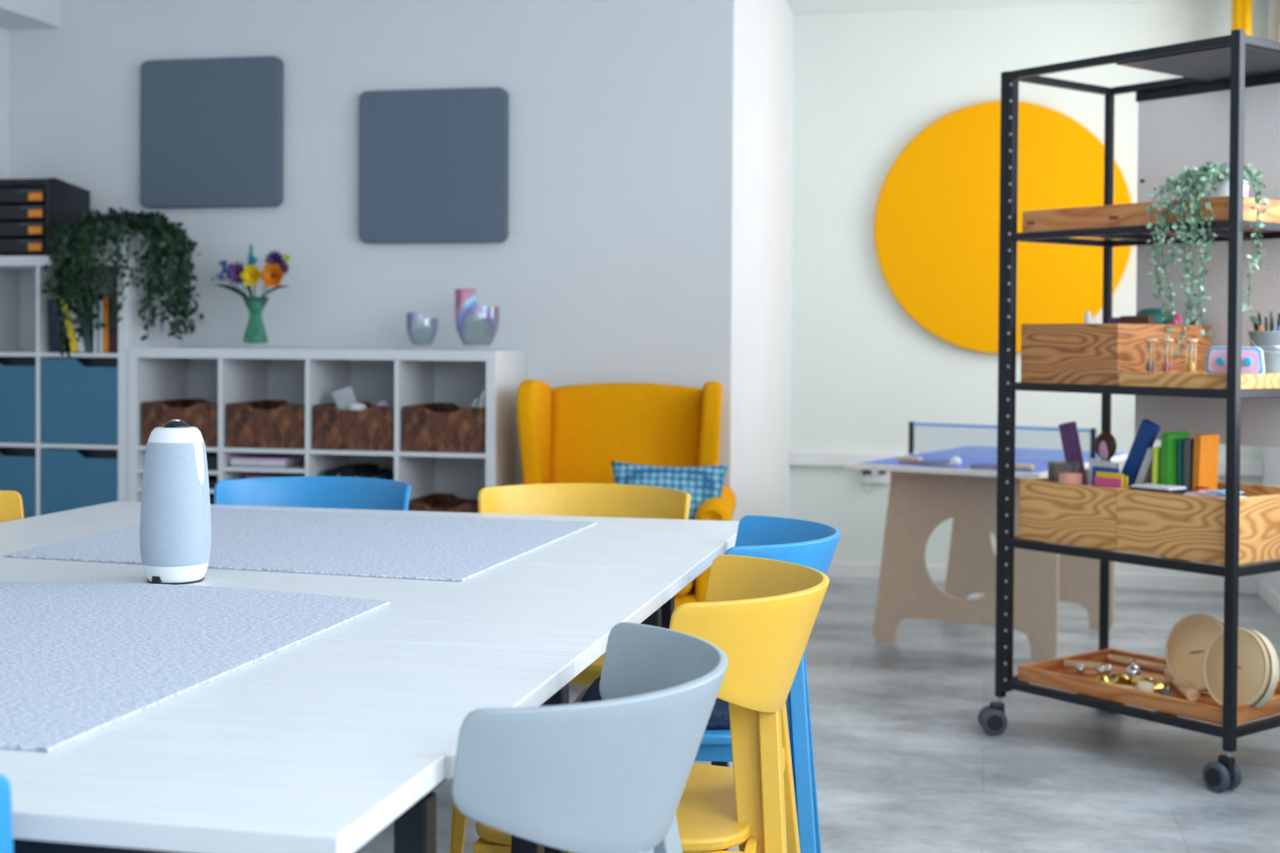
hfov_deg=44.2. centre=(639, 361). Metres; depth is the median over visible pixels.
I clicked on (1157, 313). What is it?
tub
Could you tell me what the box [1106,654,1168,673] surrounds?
tube
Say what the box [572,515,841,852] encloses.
shell chair
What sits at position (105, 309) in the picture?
book
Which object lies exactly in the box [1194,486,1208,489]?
eraser
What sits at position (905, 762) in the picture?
floor
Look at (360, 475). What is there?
magazine
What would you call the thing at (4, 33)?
wall
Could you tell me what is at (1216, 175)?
trailing plant
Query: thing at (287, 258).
flower
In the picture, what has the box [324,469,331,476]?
magazine
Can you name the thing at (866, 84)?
wall
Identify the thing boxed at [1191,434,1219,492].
book
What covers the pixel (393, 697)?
conference table
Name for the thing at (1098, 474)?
pack
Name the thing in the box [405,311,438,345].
glass vase
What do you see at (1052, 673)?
wooden tray
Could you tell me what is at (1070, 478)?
cup
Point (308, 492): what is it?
shell chair
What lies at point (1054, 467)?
pouch
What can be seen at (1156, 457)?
folder
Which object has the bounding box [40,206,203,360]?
trailing plant
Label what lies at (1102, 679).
cymbal
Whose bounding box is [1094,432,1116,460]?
brush
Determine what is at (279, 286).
flower
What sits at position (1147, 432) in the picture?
book
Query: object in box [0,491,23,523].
shell chair
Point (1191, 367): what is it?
timer
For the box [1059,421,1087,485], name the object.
book
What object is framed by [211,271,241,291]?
flower
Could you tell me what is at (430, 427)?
wicker basket
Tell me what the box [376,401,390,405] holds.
yarn ball
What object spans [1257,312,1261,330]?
pen
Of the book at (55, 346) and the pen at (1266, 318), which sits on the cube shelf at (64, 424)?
the book at (55, 346)
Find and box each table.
[0,501,739,851]
[0,544,689,852]
[0,732,444,852]
[94,638,584,852]
[845,421,1129,660]
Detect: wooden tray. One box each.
[1017,648,1279,725]
[1022,196,1279,239]
[1117,370,1279,389]
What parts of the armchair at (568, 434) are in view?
backrest, arm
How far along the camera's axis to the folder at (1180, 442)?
4.39 m
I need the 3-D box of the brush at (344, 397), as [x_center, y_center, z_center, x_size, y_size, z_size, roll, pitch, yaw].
[-1.076,0.210,5.881,0.143,0.233,0.032,0,1,1]
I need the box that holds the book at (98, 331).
[96,300,99,352]
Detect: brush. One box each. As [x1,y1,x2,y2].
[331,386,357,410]
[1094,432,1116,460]
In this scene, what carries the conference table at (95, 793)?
on the floor
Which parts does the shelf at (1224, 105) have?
post, rail, rail, rail, rail, post, rail, rail, rail, rail, rail, rail, rail, plate, panel, stem, post, rail, rail, rail, rail, rail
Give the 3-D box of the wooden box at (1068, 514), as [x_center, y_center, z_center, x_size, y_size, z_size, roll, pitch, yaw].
[1.391,0.434,4.626,0.446,0.173,0.334,0,1,-37]
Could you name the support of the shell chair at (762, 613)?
on the floor
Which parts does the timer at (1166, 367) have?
rod, rod, glass, rod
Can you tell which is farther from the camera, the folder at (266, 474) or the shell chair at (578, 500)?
the folder at (266, 474)
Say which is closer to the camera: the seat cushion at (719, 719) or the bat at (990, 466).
the seat cushion at (719, 719)
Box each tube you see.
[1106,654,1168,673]
[1163,668,1200,701]
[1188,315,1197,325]
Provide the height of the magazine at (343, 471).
0.274 m
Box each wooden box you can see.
[1019,474,1131,550]
[1021,323,1210,385]
[1115,481,1279,565]
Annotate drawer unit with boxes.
[0,177,90,255]
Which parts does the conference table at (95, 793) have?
frame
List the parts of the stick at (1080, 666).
handle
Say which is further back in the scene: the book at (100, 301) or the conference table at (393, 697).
the book at (100, 301)
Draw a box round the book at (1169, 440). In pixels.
[1160,431,1189,486]
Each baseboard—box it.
[825,562,1258,594]
[1257,578,1279,615]
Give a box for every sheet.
[471,389,485,407]
[1182,493,1245,498]
[1185,491,1225,496]
[1199,492,1242,495]
[1205,489,1243,493]
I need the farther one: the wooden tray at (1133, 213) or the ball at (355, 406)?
the ball at (355, 406)
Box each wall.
[0,27,8,179]
[8,0,793,547]
[789,0,1267,578]
[1261,0,1279,594]
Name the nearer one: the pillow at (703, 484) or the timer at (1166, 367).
the timer at (1166, 367)
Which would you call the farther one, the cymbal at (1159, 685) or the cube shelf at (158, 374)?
the cube shelf at (158, 374)
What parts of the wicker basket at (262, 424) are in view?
panel, panel, panel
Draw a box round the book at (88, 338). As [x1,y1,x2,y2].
[75,292,103,352]
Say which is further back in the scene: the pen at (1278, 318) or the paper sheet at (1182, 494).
the pen at (1278, 318)
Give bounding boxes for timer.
[1144,338,1156,372]
[1160,338,1173,372]
[1185,339,1197,373]
[1205,347,1226,374]
[1241,347,1264,374]
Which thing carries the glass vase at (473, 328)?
on the cube shelf at (158, 374)
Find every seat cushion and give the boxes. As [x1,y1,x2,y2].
[581,676,730,729]
[674,579,694,596]
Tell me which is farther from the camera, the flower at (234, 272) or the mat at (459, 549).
the flower at (234, 272)
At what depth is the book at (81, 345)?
6.07 m
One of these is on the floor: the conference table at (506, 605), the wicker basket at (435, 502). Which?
the conference table at (506, 605)
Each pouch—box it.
[1047,460,1078,482]
[1087,458,1118,486]
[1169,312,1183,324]
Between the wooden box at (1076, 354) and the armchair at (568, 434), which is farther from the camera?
the armchair at (568, 434)
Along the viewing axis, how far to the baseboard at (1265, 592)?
6.95 m
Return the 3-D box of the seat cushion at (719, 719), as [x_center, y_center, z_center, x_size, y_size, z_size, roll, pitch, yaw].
[0.070,0.647,3.030,0.350,0.032,0.360,0,1,7]
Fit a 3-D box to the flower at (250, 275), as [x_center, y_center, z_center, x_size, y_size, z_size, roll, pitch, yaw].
[-1.492,-0.229,6.038,0.065,0.282,0.065,0,1,-31]
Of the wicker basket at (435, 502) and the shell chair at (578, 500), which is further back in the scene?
the wicker basket at (435, 502)
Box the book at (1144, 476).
[1133,447,1152,484]
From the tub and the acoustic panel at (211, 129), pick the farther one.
the acoustic panel at (211, 129)
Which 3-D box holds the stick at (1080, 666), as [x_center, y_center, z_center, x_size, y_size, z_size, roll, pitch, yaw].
[1.333,0.911,4.688,0.140,0.033,0.055,1,1,18]
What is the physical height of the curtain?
1.790 m
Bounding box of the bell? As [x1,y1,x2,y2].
[1125,662,1140,675]
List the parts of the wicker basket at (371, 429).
panel, panel, panel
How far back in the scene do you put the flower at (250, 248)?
6.09 m
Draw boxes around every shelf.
[0,255,178,518]
[128,347,526,502]
[977,28,1279,792]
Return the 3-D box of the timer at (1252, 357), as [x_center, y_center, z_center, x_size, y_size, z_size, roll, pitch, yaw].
[1.614,0.000,4.182,0.080,0.078,0.056,1,1,27]
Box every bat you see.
[897,457,950,466]
[970,463,1034,471]
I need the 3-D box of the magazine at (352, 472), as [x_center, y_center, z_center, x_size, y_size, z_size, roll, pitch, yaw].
[-1.054,0.534,5.976,0.024,0.271,0.270,1,1,12]
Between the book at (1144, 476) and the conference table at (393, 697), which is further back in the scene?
the book at (1144, 476)
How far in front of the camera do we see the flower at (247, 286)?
6.07 m
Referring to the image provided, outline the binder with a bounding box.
[1129,483,1188,494]
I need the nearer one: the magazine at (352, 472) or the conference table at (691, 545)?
the conference table at (691, 545)
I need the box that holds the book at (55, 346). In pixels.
[47,298,72,352]
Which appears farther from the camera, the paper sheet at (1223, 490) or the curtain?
the curtain
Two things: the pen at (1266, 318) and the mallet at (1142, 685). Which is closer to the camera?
the pen at (1266, 318)
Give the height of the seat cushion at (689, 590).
0.130 m
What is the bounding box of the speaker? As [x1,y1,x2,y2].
[139,419,211,585]
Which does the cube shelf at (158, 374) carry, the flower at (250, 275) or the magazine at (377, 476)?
the magazine at (377, 476)
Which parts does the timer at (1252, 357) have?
knob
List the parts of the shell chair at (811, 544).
seat, seat rail, backrest, leg, leg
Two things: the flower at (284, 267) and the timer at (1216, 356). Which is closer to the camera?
the timer at (1216, 356)
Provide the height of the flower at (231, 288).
0.080 m
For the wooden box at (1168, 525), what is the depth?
4.20 m
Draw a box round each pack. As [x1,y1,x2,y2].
[1092,466,1119,486]
[1094,476,1121,488]
[1096,471,1123,487]
[1123,475,1128,487]
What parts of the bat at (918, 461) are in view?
handle, blade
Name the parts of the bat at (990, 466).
blade, handle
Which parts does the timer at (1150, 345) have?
rod, glass, rod, rod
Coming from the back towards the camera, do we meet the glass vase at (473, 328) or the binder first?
the glass vase at (473, 328)
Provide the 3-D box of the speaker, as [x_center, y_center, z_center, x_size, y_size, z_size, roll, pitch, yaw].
[-0.792,0.236,2.689,0.117,0.276,0.117,0,1,-42]
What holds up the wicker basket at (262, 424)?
on the cube shelf at (158, 374)
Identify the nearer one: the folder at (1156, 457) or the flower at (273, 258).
the folder at (1156, 457)
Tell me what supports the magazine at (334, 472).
on the cube shelf at (158, 374)
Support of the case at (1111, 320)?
in the wooden box at (1076, 354)
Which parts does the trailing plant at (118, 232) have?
pot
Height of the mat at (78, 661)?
0.005 m
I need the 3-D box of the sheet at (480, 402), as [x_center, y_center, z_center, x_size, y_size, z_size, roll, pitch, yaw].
[-0.589,0.159,5.785,0.053,0.145,0.092,-1,1,-44]
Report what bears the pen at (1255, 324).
in the bucket
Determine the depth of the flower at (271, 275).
6.02 m
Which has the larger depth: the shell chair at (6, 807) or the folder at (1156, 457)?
the folder at (1156, 457)
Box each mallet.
[1109,680,1154,693]
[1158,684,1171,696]
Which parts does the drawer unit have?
drawer, drawer, drawer, drawer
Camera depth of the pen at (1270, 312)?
4.30 m
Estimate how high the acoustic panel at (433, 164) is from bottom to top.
0.593 m
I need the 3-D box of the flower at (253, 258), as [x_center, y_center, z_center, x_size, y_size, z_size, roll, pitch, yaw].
[-1.490,-0.249,6.103,0.057,0.320,0.030,1,1,44]
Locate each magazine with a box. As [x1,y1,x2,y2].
[318,471,325,476]
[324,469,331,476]
[329,463,361,476]
[338,462,372,476]
[345,463,378,476]
[357,468,388,477]
[365,471,393,477]
[371,471,394,478]
[378,473,394,479]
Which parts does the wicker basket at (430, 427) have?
panel, panel, panel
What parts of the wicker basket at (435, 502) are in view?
panel, panel, panel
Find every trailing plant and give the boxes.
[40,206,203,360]
[1144,161,1268,358]
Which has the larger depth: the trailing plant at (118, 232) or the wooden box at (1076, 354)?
the trailing plant at (118, 232)
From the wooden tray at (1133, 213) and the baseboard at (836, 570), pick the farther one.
the baseboard at (836, 570)
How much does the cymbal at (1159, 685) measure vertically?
0.030 m
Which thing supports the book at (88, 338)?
on the cube shelf at (64, 424)
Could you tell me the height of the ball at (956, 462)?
0.040 m
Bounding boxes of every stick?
[1063,659,1113,676]
[1084,310,1091,323]
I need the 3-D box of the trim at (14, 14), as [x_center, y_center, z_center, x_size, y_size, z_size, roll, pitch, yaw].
[-3.401,-1.473,2.382,0.246,0.320,8.430,1,1,12]
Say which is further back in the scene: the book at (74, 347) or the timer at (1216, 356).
the book at (74, 347)
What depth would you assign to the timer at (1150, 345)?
4.33 m
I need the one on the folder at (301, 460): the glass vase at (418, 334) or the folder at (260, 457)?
the folder at (260, 457)
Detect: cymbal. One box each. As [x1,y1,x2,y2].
[1083,676,1112,684]
[1105,673,1134,686]
[1128,675,1168,692]
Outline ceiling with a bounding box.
[785,0,1181,15]
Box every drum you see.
[1165,614,1224,692]
[1203,627,1279,708]
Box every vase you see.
[241,296,269,343]
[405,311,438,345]
[454,289,499,346]
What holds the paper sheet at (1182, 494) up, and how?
on the tin
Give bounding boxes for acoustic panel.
[140,55,283,208]
[358,87,509,243]
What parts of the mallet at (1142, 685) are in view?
handle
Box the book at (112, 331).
[108,292,118,353]
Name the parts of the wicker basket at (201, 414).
panel, panel, panel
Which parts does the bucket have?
handle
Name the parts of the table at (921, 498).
net post, trestle panel, trestle panel, net post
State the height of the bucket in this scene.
0.121 m
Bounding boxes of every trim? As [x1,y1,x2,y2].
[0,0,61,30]
[789,451,1262,476]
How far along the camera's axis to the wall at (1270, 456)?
7.02 m
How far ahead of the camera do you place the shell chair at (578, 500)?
3.87 m
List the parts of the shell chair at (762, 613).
leg, seat, seat rail, backrest, leg, leg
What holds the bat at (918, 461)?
on the table at (921, 498)
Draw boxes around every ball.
[347,402,366,410]
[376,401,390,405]
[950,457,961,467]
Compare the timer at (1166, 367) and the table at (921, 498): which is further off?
the table at (921, 498)
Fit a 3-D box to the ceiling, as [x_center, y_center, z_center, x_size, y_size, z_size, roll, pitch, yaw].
[-0.775,-1.672,2.753,5.610,0.100,10.690,1,1,12]
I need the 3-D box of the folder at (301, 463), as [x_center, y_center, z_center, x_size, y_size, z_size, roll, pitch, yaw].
[-1.403,0.391,6.050,0.220,0.011,0.270,1,1,12]
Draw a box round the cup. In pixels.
[1059,472,1081,485]
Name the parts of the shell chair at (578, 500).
leg, backrest, seat rail, seat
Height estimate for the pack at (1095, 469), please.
0.213 m
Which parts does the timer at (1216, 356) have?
knob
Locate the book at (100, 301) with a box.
[99,300,103,352]
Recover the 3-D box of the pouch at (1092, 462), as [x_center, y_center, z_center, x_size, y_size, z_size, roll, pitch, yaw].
[1.335,0.397,4.569,0.024,0.229,0.110,0,1,-37]
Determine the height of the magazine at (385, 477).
0.245 m
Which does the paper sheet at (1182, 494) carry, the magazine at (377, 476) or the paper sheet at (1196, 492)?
the paper sheet at (1196, 492)
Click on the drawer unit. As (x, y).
(30, 209)
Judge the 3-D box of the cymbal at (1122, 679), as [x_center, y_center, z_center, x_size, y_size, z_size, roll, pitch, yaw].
[1.386,0.917,4.531,0.120,0.030,0.117,1,1,37]
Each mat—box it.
[0,582,389,751]
[3,508,597,582]
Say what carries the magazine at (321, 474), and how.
on the cube shelf at (158, 374)
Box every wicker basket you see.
[142,399,218,447]
[226,400,305,449]
[313,401,394,451]
[402,402,485,453]
[407,493,478,512]
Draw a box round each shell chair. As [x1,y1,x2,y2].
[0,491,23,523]
[0,773,13,852]
[214,476,411,511]
[449,483,690,852]
[451,621,728,852]
[473,554,829,852]
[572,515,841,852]
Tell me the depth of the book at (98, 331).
6.05 m
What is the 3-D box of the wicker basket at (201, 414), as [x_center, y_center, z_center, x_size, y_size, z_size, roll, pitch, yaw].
[-1.710,0.235,6.136,0.310,0.166,0.340,1,1,12]
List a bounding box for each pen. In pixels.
[1254,318,1259,330]
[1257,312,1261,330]
[1264,316,1267,330]
[1269,310,1273,330]
[1276,312,1279,330]
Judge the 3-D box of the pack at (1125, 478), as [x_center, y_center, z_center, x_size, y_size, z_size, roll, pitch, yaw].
[1.345,0.418,4.477,0.007,0.192,0.090,0,1,-37]
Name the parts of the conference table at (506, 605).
leg, leg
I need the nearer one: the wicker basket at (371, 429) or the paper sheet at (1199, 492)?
the paper sheet at (1199, 492)
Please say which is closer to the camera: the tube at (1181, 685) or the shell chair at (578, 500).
the shell chair at (578, 500)
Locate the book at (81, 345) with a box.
[70,292,93,352]
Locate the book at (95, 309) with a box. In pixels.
[93,304,96,352]
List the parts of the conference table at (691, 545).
leg, leg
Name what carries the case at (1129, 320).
in the wooden box at (1076, 354)
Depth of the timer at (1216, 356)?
4.26 m
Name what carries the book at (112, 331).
on the cube shelf at (64, 424)
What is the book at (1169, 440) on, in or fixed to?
in the wooden box at (1168, 525)
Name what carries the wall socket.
attached to the wall at (866, 84)
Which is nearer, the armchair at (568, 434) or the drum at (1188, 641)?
the drum at (1188, 641)
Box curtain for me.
[1231,0,1251,36]
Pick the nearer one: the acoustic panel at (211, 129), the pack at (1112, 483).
the pack at (1112, 483)
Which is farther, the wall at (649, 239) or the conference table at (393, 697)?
the wall at (649, 239)
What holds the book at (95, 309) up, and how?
on the cube shelf at (64, 424)
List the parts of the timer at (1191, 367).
rod, glass, rod, rod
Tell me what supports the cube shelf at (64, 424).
on the floor
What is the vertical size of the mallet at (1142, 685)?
0.044 m
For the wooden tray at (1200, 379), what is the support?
on the shelf at (1224, 105)
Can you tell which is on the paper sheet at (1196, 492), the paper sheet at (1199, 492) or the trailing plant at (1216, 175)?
the paper sheet at (1199, 492)
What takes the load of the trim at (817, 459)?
attached to the wall at (866, 84)
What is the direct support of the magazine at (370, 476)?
on the cube shelf at (158, 374)
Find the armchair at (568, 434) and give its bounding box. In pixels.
[516,380,736,609]
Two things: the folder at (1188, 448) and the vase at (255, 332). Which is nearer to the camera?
the folder at (1188, 448)
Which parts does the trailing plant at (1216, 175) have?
pot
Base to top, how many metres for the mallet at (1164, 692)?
0.036 m
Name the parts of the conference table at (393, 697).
leg, frame, leg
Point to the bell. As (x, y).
(1131, 669)
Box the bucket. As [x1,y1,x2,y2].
[1247,330,1279,373]
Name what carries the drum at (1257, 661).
on the wooden tray at (1052, 673)
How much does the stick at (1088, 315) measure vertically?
0.200 m
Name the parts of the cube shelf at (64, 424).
panel, door, door, door, door, panel, panel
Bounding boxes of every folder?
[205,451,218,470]
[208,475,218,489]
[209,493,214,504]
[230,453,305,461]
[230,458,305,465]
[231,461,305,468]
[245,472,305,478]
[1152,447,1161,484]
[1176,438,1193,486]
[1183,438,1193,492]
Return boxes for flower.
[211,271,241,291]
[217,284,247,296]
[219,259,246,294]
[225,260,250,296]
[239,264,259,296]
[241,278,253,296]
[246,243,255,289]
[249,256,257,264]
[259,263,283,296]
[261,249,284,293]
[262,285,288,296]
[264,254,291,296]
[265,260,289,292]
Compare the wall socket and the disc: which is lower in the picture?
the wall socket
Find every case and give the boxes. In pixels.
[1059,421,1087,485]
[1108,317,1119,323]
[1119,315,1154,324]
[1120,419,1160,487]
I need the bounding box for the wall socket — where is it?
[859,469,889,493]
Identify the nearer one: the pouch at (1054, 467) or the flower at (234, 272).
the pouch at (1054, 467)
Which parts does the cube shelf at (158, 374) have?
panel, insert shelf, insert shelf, insert shelf, panel, panel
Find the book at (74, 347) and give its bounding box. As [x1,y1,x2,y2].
[57,288,79,352]
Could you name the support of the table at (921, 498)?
on the floor
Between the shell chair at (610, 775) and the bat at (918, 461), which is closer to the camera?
the shell chair at (610, 775)
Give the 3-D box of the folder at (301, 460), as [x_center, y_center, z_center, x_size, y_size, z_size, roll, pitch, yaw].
[-1.409,0.379,6.051,0.220,0.011,0.270,1,1,12]
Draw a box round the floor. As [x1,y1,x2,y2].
[353,577,1279,852]
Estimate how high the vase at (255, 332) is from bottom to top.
0.178 m
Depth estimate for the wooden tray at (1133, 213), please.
4.35 m
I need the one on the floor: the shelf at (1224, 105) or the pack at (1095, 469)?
the shelf at (1224, 105)
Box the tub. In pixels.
[1135,308,1171,324]
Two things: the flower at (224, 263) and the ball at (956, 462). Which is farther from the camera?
the flower at (224, 263)
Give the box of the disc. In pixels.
[874,100,1132,353]
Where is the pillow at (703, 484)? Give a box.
[610,460,728,519]
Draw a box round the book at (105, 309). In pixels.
[103,296,109,352]

